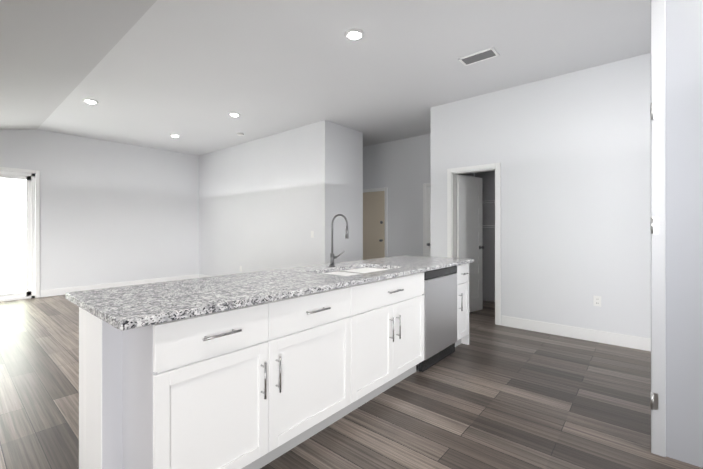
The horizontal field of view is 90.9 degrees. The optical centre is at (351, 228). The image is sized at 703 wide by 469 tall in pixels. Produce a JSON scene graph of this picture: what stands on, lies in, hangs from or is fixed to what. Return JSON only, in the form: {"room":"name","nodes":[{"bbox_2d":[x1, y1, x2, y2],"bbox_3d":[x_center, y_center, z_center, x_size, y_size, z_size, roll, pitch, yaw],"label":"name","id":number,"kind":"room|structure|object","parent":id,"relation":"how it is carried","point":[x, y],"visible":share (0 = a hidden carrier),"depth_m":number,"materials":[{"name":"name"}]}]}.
{"room":"kitchen","nodes":[
{"label":"kitchen","id":0,"kind":"room"},
{"bbox_2d":[0,129,198,296],"bbox_3d":[-5.838,-0.268,6.162,0.120,3.040,6.300,0,0,40],"label":"wall","id":1,"kind":"structure","parent":0,"point":[112,212],"depth_m":7.07,"materials":[{"name":"paint"}]},
{"bbox_2d":[0,171,34,301],"bbox_3d":[-6.312,0.132,5.580,0.090,2.240,1.800,0,0,40],"label":"sliding door","id":2,"kind":"structure","parent":1,"relation":"in","point":[29,178],"depth_m":6.21,"materials":[{"name":"white"}]},
{"bbox_2d":[0,167,39,297],"bbox_3d":[-6.271,0.102,5.546,0.018,2.300,1.920,0,0,40],"label":"door frame","id":3,"kind":"structure","parent":1,"relation":"attached to","point":[37,173],"depth_m":6.25,"materials":[{"name":"white wood"}]},
{"bbox_2d":[41,274,197,296],"bbox_3d":[-4.704,1.189,7.388,0.015,0.130,2.900,0,0,40],"label":"baseboard","id":4,"kind":"structure","parent":1,"relation":"attached to","point":[59,291],"depth_m":7.07,"materials":[{"name":"white wood"}]},
{"bbox_2d":[0,0,650,155],"bbox_3d":[-0.948,-1.461,4.202,11.070,0.857,9.890,0,0,40],"label":"ceiling","id":5,"kind":"structure","parent":0,"point":[155,74],"depth_m":3.65,"materials":[{"name":"paint"}]},
{"bbox_2d":[83,99,98,103],"bbox_3d":[-3.661,-1.776,4.863,0.184,0.026,0.184,0,0,40],"label":"recessed light","id":6,"kind":"object","parent":5,"relation":"in","point":[91,101],"visible":0.96,"depth_m":4.83,"materials":[{"name":"white"}]},
{"bbox_2d":[228,112,239,116],"bbox_3d":[-1.833,-1.775,5.422,0.184,0.026,0.184,0,0,40],"label":"recessed light","id":7,"kind":"object","parent":5,"relation":"in","point":[234,114],"visible":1,"depth_m":5.38,"materials":[{"name":"white"}]},
{"bbox_2d":[345,29,363,39],"bbox_3d":[0.028,-1.777,3.196,0.184,0.026,0.184,0,0,40],"label":"recessed light","id":8,"kind":"object","parent":5,"relation":"in","point":[354,34],"visible":1,"depth_m":3.17,"materials":[{"name":"white plastic"}]},
{"bbox_2d":[458,47,498,65],"bbox_3d":[1.321,-1.783,3.606,0.360,0.013,0.200,0,0,40],"label":"ceiling vent","id":9,"kind":"object","parent":5,"relation":"in","point":[482,55],"visible":1,"depth_m":3.59,"materials":[{"name":"white metal"}]},
{"bbox_2d":[0,295,702,468],"bbox_3d":[-0.948,1.276,4.200,11.070,0.050,9.890,0,0,40],"label":"floor","id":10,"kind":"structure","parent":0,"point":[492,395],"depth_m":2.40,"materials":[{"name":"brown wood"}]},
{"bbox_2d":[79,262,472,468],"bbox_3d":[-0.048,0.806,2.736,0.798,0.885,3.215,0,0,40],"label":"kitchen island","id":11,"kind":"object","parent":10,"relation":"on","point":[255,370],"depth_m":1.70,"materials":[{"name":"white wood"}]},
{"bbox_2d":[65,255,472,333],"bbox_3d":[-0.072,0.346,2.753,0.860,0.035,3.300,0,0,40],"label":"island countertop","id":12,"kind":"structure","parent":11,"relation":"on","point":[122,307],"depth_m":1.83,"materials":[{"name":"grey stone"}]},
{"bbox_2d":[329,214,348,265],"bbox_3d":[-0.088,0.103,2.976,0.213,0.452,0.113,0,0,40],"label":"faucet","id":13,"kind":"object","parent":12,"relation":"on","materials":[{"name":"silver metal"}]},
{"bbox_2d":[317,266,392,273],"bbox_3d":[0.051,0.464,2.820,0.444,0.224,0.784,0,0,40],"label":"sink","id":14,"kind":"object","parent":12,"relation":"in","point":[348,269],"depth_m":3.00,"materials":[{"name":"white ceramic"}]},
{"bbox_2d":[199,120,362,275],"bbox_3d":[-1.961,-0.266,7.656,4.850,3.040,1.000,0,0,40],"label":"wall block","id":15,"kind":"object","parent":10,"relation":"on","point":[271,202],"visible":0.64,"depth_m":6.44,"materials":[{"name":"paint"}]},
{"bbox_2d":[198,274,211,277],"bbox_3d":[-2.093,1.188,7.101,4.365,0.130,0.021,0,0,40],"label":"baseboard","id":16,"kind":"structure","parent":15,"relation":"attached to","point":[199,275],"depth_m":8.38,"materials":[{"name":"white wood"}]},
{"bbox_2d":[363,134,473,256],"bbox_3d":[-0.379,-0.266,8.188,6.570,3.040,0.120,0,0,40],"label":"wall","id":17,"kind":"structure","parent":0,"point":[400,169],"depth_m":6.92,"materials":[{"name":"paint"}]},
{"bbox_2d":[363,191,384,259],"bbox_3d":[0.361,0.232,7.414,0.792,2.020,0.076,0,0,40],"label":"entry door","id":18,"kind":"structure","parent":17,"relation":"in","point":[373,225],"depth_m":7.36,"materials":[{"name":"beige wood"}]},
{"bbox_2d":[363,188,386,256],"bbox_3d":[0.387,0.204,7.445,0.920,2.100,0.018,0,0,40],"label":"door frame","id":19,"kind":"structure","parent":17,"relation":"attached to","point":[376,189],"depth_m":7.16,"materials":[{"name":"white wood"}]},
{"bbox_2d":[423,184,430,255],"bbox_3d":[1.663,0.203,6.360,0.770,2.100,0.018,0,0,40],"label":"door frame","id":20,"kind":"structure","parent":17,"relation":"attached to","point":[424,185],"depth_m":6.58,"materials":[{"name":"white wood"}]},
{"bbox_2d":[426,187,430,256],"bbox_3d":[1.637,0.231,6.328,0.642,2.020,0.076,0,0,40],"label":"hall door","id":21,"kind":"structure","parent":17,"relation":"in","point":[428,221],"depth_m":6.52,"materials":[{"name":"white wood"}]},
{"bbox_2d":[456,173,470,257],"bbox_3d":[1.663,-0.268,5.611,0.120,3.040,1.140,0,0,40],"label":"wall","id":22,"kind":"structure","parent":0,"point":[469,174],"depth_m":5.54,"materials":[{"name":"paint"}]},
{"bbox_2d":[474,171,494,301],"bbox_3d":[2.695,-0.268,5.744,1.280,3.040,0.120,0,0,40],"label":"wall","id":23,"kind":"structure","parent":0,"point":[488,238],"depth_m":5.94,"materials":[{"name":"paint"}]},
{"bbox_2d":[482,200,494,227],"bbox_3d":[2.546,-0.234,5.577,1.250,0.439,0.323,0,0,40],"label":"wire closet shelf","id":24,"kind":"object","parent":23,"relation":"attached to","point":[488,225],"visible":0.15,"depth_m":5.64,"materials":[{"name":"white metal"}]},
{"bbox_2d":[431,53,650,337],"bbox_3d":[2.885,-0.270,3.744,4.400,3.040,0.120,0,0,40],"label":"wall","id":25,"kind":"structure","parent":0,"point":[570,152],"depth_m":3.99,"materials":[{"name":"paint"}]},
{"bbox_2d":[457,175,483,311],"bbox_3d":[1.780,0.234,5.128,0.224,2.010,0.565,0,0,40],"label":"closet door","id":26,"kind":"structure","parent":25,"relation":"in","point":[469,217],"depth_m":5.15,"materials":[{"name":"white wood"}]},
{"bbox_2d":[447,163,500,324],"bbox_3d":[1.687,0.201,4.751,0.730,2.100,0.138,0,0,40],"label":"door frame","id":27,"kind":"structure","parent":25,"relation":"attached to","point":[451,173],"depth_m":4.59,"materials":[{"name":"white wood"}]},
{"bbox_2d":[501,315,650,350],"bbox_3d":[3.225,1.185,3.364,3.390,0.130,0.015,0,0,40],"label":"baseboard","id":28,"kind":"structure","parent":25,"relation":"attached to","point":[628,341],"depth_m":3.90,"materials":[{"name":"white"}]},
{"bbox_2d":[593,296,600,306],"bbox_3d":[2.706,0.800,3.811,0.070,0.114,0.008,0,0,40],"label":"outlet","id":29,"kind":"object","parent":25,"relation":"attached to","point":[596,300],"visible":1,"depth_m":3.81,"materials":[{"name":"white plastic"}]},
{"bbox_2d":[665,0,702,467],"bbox_3d":[2.327,-0.272,1.468,1.600,3.040,0.130,0,0,40],"label":"wall","id":30,"kind":"structure","parent":0,"point":[684,199],"depth_m":1.85,"materials":[{"name":"paint"}]},
{"label":"outside","id":31,"kind":"structure","parent":0,"visible":0},
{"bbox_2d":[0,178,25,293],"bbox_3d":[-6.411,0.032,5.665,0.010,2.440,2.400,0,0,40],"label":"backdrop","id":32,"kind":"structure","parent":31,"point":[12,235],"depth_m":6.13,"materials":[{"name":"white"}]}
]}

